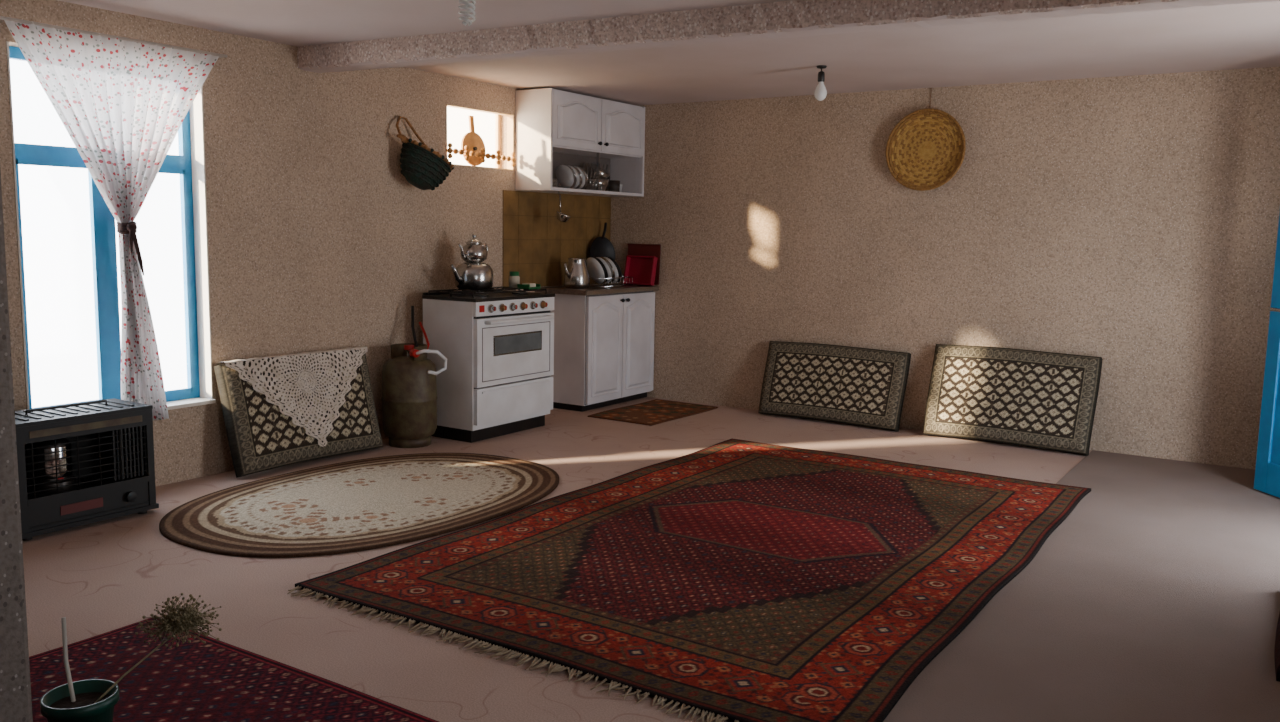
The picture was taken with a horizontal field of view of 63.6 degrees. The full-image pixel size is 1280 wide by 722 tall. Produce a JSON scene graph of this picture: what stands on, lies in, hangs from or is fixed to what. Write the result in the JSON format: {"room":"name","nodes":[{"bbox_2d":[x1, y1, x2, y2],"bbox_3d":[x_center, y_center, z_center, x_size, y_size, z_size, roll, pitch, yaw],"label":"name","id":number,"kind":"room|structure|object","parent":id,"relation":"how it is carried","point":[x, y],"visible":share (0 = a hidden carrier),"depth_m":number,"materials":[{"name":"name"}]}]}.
{"room":"traditional dwelling","nodes":[
{"label":"traditional dwelling","id":0,"kind":"room"},
{"bbox_2d":[0,170,32,721],"bbox_3d":[-2.336,-0.196,2.585,2.720,2.260,0.140,6,9,33],"label":"wall partition","id":1,"kind":"structure","parent":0,"point":[15,684],"depth_m":1.94,"materials":[{"name":"paint"}]},
{"bbox_2d":[0,0,606,486],"bbox_3d":[-2.488,-0.496,4.947,0.140,2.260,8.000,6,9,33],"label":"wall","id":2,"kind":"structure","parent":0,"point":[319,240],"depth_m":5.72,"materials":[{"name":"paint"}]},
{"bbox_2d":[9,46,199,408],"bbox_3d":[-2.544,-0.580,4.926,0.049,1.666,0.916,6,9,33],"label":"window","id":3,"kind":"structure","parent":2,"relation":"in","point":[103,231],"depth_m":4.95,"materials":[{"name":"blue paint"}]},
{"bbox_2d":[6,41,215,409],"bbox_3d":[-2.478,-0.573,4.884,0.128,1.670,0.920,6,9,33],"label":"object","id":4,"kind":"structure","parent":2,"relation":"attached to","point":[196,109],"depth_m":5.25,"materials":[{"name":"white paint"}]},
{"bbox_2d":[0,16,227,420],"bbox_3d":[-2.390,-0.596,4.847,0.116,1.797,1.100,6,9,33],"label":"curtain","id":5,"kind":"object","parent":2,"relation":"hanging from","point":[122,102],"visible":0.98,"depth_m":4.81,"materials":[{"name":"white fabric"}]},
{"bbox_2d":[396,116,453,190],"bbox_3d":[-1.304,-1.259,6.274,0.384,0.439,0.225,-5,9,-39],"label":"wicker basket","id":6,"kind":"object","parent":2,"relation":"attached to","point":[424,168],"visible":1,"depth_m":6.19,"materials":[{"name":"wicker"}]},
{"bbox_2d":[446,104,513,170],"bbox_3d":[-1.099,-1.483,6.903,0.104,0.380,0.660,6,9,33],"label":"trim","id":7,"kind":"structure","parent":2,"relation":"attached to","point":[510,118],"depth_m":7.13,"materials":[{"name":"white paint"}]},
{"bbox_2d":[461,115,485,165],"bbox_3d":[-1.109,-1.464,6.869,0.053,0.330,0.224,6,9,33],"label":"cutting board","id":8,"kind":"object","parent":7,"relation":"on","point":[472,139],"visible":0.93,"depth_m":6.86,"materials":[{"name":"brown wood"}]},
{"bbox_2d":[447,143,515,166],"bbox_3d":[-1.046,-1.368,6.870,0.038,0.113,0.662,6,9,33],"label":"bead garland","id":9,"kind":"object","parent":2,"relation":"hanging from","point":[450,150],"visible":1,"depth_m":6.86,"materials":[{"name":"brown wood"}]},
{"bbox_2d":[495,114,500,167],"bbox_3d":[-1.208,-1.491,6.871,0.025,0.476,0.826,6,9,33],"label":"window","id":10,"kind":"structure","parent":2,"relation":"in","point":[497,117],"depth_m":7.19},
{"bbox_2d":[503,190,610,286],"bbox_3d":[-0.592,-0.900,7.681,0.006,0.678,1.299,6,9,33],"label":"backsplash","id":11,"kind":"structure","parent":2,"relation":"attached to","point":[537,246],"depth_m":7.54,"materials":[{"name":"glazed ceramic tile"},{"name":"grout"}]},
{"bbox_2d":[590,222,614,259],"bbox_3d":[-0.297,-0.883,8.027,0.071,0.385,0.280,7,9,40],"label":"frying pan","id":12,"kind":"object","parent":11,"relation":"hanging from","point":[601,246],"visible":0.66,"depth_m":8.05,"materials":[{"name":"metal"}]},
{"bbox_2d":[515,88,644,196],"bbox_3d":[-0.397,-1.567,7.554,0.353,0.680,1.167,6,9,33],"label":"upper cabinet","id":13,"kind":"object","parent":2,"relation":"attached to","point":[554,128],"visible":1,"depth_m":7.27,"materials":[{"name":"wood"}]},
{"bbox_2d":[556,191,570,221],"bbox_3d":[-0.533,-1.080,7.246,0.105,0.214,0.108,6,9,33],"label":"ladle","id":14,"kind":"object","parent":13,"relation":"hanging from","point":[561,217],"visible":1,"depth_m":7.22,"materials":[{"name":"metal"}]},
{"bbox_2d":[22,397,1090,721],"bbox_3d":[-0.279,0.921,3.655,5.470,0.150,8.400,6,9,33],"label":"floor","id":15,"kind":"structure","parent":0,"point":[104,576],"depth_m":3.82,"materials":[{"name":"beige carpet"}]},
{"bbox_2d":[15,398,158,540],"bbox_3d":[-2.458,0.444,4.470,0.322,0.516,0.600,6,9,33],"label":"heater","id":16,"kind":"object","parent":15,"relation":"on","point":[79,464],"visible":0.95,"depth_m":4.41,"materials":[{"name":"metal"}]},
{"bbox_2d":[29,618,438,721],"bbox_3d":[-1.006,0.972,2.492,2.008,0.012,0.906,6,9,33],"label":"rug","id":17,"kind":"object","parent":15,"relation":"on","point":[214,680],"visible":0.82,"depth_m":2.91,"materials":[{"name":"red fabric"}]},
{"bbox_2d":[40,593,221,721],"bbox_3d":[-1.235,0.776,2.537,0.426,0.358,0.193,-6,10,-44],"label":"plant","id":18,"kind":"object","parent":17,"relation":"on","point":[89,700],"visible":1,"depth_m":2.50,"materials":[{"name":"plant"}]},
{"bbox_2d":[214,349,382,477],"bbox_3d":[-1.844,0.263,5.694,0.234,0.590,0.968,6,9,33],"label":"floor cushion","id":19,"kind":"object","parent":15,"relation":"on","point":[260,437],"visible":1,"depth_m":5.51,"materials":[{"name":"fabric"}]},
{"bbox_2d":[217,346,367,446],"bbox_3d":[-1.838,0.209,5.683,0.232,0.506,0.950,6,9,33],"label":"lace cloth","id":20,"kind":"object","parent":19,"relation":"on","point":[239,363],"visible":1,"depth_m":5.65,"materials":[{"name":"white fabric"}]},
{"bbox_2d":[159,453,558,557],"bbox_3d":[-1.266,0.650,5.007,1.402,0.013,2.021,6,9,33],"label":"oval rug","id":21,"kind":"object","parent":15,"relation":"on","point":[385,501],"visible":1,"depth_m":4.80,"materials":[{"name":"beige fabric"}]},
{"bbox_2d":[382,306,446,447],"bbox_3d":[-1.376,0.094,6.181,0.325,0.822,0.339,-6,10,-44],"label":"gas cylinder","id":22,"kind":"object","parent":15,"relation":"on","point":[409,379],"visible":1,"depth_m":6.08,"materials":[{"name":"paint"}]},
{"bbox_2d":[422,287,554,442],"bbox_3d":[-0.938,0.001,6.618,0.488,0.912,0.768,6,9,33],"label":"gas stove","id":23,"kind":"object","parent":15,"relation":"on","point":[497,345],"visible":0.93,"depth_m":6.37,"materials":[{"name":"white metal"}]},
{"bbox_2d":[450,262,492,289],"bbox_3d":[-1.067,-0.540,6.555,0.275,0.169,0.274,-1,7,-12],"label":"tea kettle","id":24,"kind":"object","parent":23,"relation":"on","point":[468,275],"visible":0.98,"depth_m":6.47,"materials":[{"name":"metal"}]},
{"bbox_2d":[458,234,487,262],"bbox_3d":[-1.055,-0.716,6.546,0.215,0.180,0.179,-1,8,-18],"label":"teapot","id":25,"kind":"object","parent":24,"relation":"on","point":[474,251],"visible":1,"depth_m":6.49,"materials":[{"name":"metal"}]},
{"bbox_2d":[509,271,519,287],"bbox_3d":[-0.830,-0.538,6.821,0.070,0.107,0.070,6,9,33],"label":"spice jar","id":26,"kind":"object","parent":23,"relation":"on","point":[514,279],"visible":0.97,"depth_m":6.79,"materials":[{"name":"beige glass"}]},
{"bbox_2d":[517,283,540,288],"bbox_3d":[-0.724,-0.489,6.734,0.100,0.035,0.120,6,9,33],"label":"soap dish","id":27,"kind":"object","parent":23,"relation":"on","point":[523,285],"visible":1,"depth_m":6.70,"materials":[{"name":"green plastic"}]},
{"bbox_2d":[535,283,658,411],"bbox_3d":[-0.312,-0.119,7.795,0.475,0.880,0.947,6,9,33],"label":"base cabinet","id":28,"kind":"object","parent":15,"relation":"on","point":[604,336],"visible":0.98,"depth_m":7.50,"materials":[{"name":"wood"}]},
{"bbox_2d":[564,258,589,288],"bbox_3d":[-0.466,-0.635,7.483,0.209,0.215,0.204,-1,7,-13],"label":"jug","id":29,"kind":"object","parent":28,"relation":"on","point":[576,276],"visible":1,"depth_m":7.42,"materials":[{"name":"metal"}]},
{"bbox_2d":[586,257,632,286],"bbox_3d":[-0.265,-0.674,7.766,0.266,0.215,0.370,6,9,33],"label":"dish rack","id":30,"kind":"object","parent":28,"relation":"on","point":[604,271],"visible":0.94,"depth_m":7.67,"materials":[{"name":"white ceramic"}]},
{"bbox_2d":[624,255,657,285],"bbox_3d":[0.001,-0.697,7.971,0.260,0.229,0.096,6,9,33],"label":"basin","id":31,"kind":"object","parent":28,"relation":"in","point":[642,269],"visible":0.87,"depth_m":7.98,"materials":[{"name":"plastic"}]},
{"bbox_2d":[627,244,660,284],"bbox_3d":[0.025,-0.754,8.035,0.300,0.311,0.035,6,9,33],"label":"serving tray","id":32,"kind":"object","parent":28,"relation":"on","point":[633,249],"visible":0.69,"depth_m":8.00,"materials":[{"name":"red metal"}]},
{"bbox_2d":[587,399,717,425],"bbox_3d":[0.106,0.365,7.480,0.561,0.010,0.928,6,9,33],"label":"kitchen mat","id":33,"kind":"object","parent":15,"relation":"on","point":[653,412],"visible":1,"depth_m":7.43,"materials":[{"name":"brown fabric"}]},
{"bbox_2d":[287,438,1090,721],"bbox_3d":[0.543,0.738,4.515,2.124,0.015,3.437,6,9,33],"label":"rug","id":34,"kind":"object","parent":15,"relation":"on","point":[733,580],"visible":1,"depth_m":3.86,"materials":[{"name":"fabric"}]},
{"bbox_2d":[759,341,910,431],"bbox_3d":[1.335,0.160,7.186,1.038,0.536,0.205,6,9,33],"label":"floor cushion","id":35,"kind":"object","parent":15,"relation":"on","point":[866,387],"visible":1,"depth_m":7.13,"materials":[{"name":"beige fabric"}]},
{"bbox_2d":[923,344,1102,455],"bbox_3d":[2.330,0.227,6.518,1.018,0.604,0.238,6,9,33],"label":"floor cushion","id":36,"kind":"object","parent":15,"relation":"on","point":[1028,398],"visible":1,"depth_m":6.46,"materials":[{"name":"beige fabric"}]},
{"bbox_2d":[883,450,1279,721],"bbox_3d":[1.224,0.993,2.675,1.460,0.004,7.996,6,9,33],"label":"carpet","id":37,"kind":"object","parent":15,"relation":"on","point":[1156,598],"visible":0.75,"depth_m":3.56,"materials":[{"name":"beige carpet"}]},
{"bbox_2d":[1274,613,1279,681],"bbox_3d":[2.318,0.882,3.355,0.421,0.085,0.956,6,9,33],"label":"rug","id":38,"kind":"object","parent":37,"relation":"on","point":[1277,639],"visible":1,"depth_m":3.19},
{"bbox_2d":[58,0,1279,105],"bbox_3d":[-0.236,-1.494,3.352,5.470,0.200,8.400,6,9,33],"label":"ceiling","id":39,"kind":"structure","parent":0,"point":[1245,35],"depth_m":5.28,"materials":[{"name":"paint"}]},
{"bbox_2d":[459,0,475,25],"bbox_3d":[-0.583,-1.275,3.485,0.058,0.281,0.058,6,9,33],"label":"bulb","id":40,"kind":"object","parent":39,"relation":"hanging from","point":[469,22],"visible":1,"depth_m":3.48,"materials":[{"name":"glass"}]},
{"bbox_2d":[297,0,1279,72],"bbox_3d":[0.460,-1.460,4.470,5.150,0.122,0.610,6,9,33],"label":"ceiling beam","id":41,"kind":"structure","parent":39,"relation":"attached to","point":[794,18],"depth_m":4.51,"materials":[{"name":"beige paint"}]},
{"bbox_2d":[814,65,826,100],"bbox_3d":[1.042,-1.598,5.950,0.072,0.197,0.072,6,9,33],"label":"light bulb","id":42,"kind":"object","parent":39,"relation":"attached to","point":[820,93],"visible":1,"depth_m":5.93,"materials":[{"name":"glass"}]},
{"bbox_2d":[610,67,1279,469],"bbox_3d":[1.986,-0.663,6.915,5.470,2.260,0.200,6,9,33],"label":"wall","id":43,"kind":"structure","parent":0,"point":[1131,222],"depth_m":6.56,"materials":[{"name":"paint"}]},
{"bbox_2d":[886,108,965,190],"bbox_3d":[1.866,-1.376,6.740,0.528,0.528,0.082,6,9,33],"label":"woven wall basket","id":44,"kind":"object","parent":43,"relation":"attached to","point":[911,159],"visible":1,"depth_m":6.75,"materials":[{"name":"wicker"}]},
{"bbox_3d":[3.166,-0.127,4.023,0.115,1.958,0.918,6,9,33],"label":"door frame","id":45,"kind":"structure","parent":0,"visible":0},
{"bbox_2d":[1254,212,1279,497],"bbox_3d":[3.287,-0.214,4.883,0.089,1.900,0.889,0,7,-6],"label":"door","id":46,"kind":"structure","parent":45,"relation":"attached to","point":[1267,469],"depth_m":5.31,"materials":[{"name":"blue paint"}]}
]}

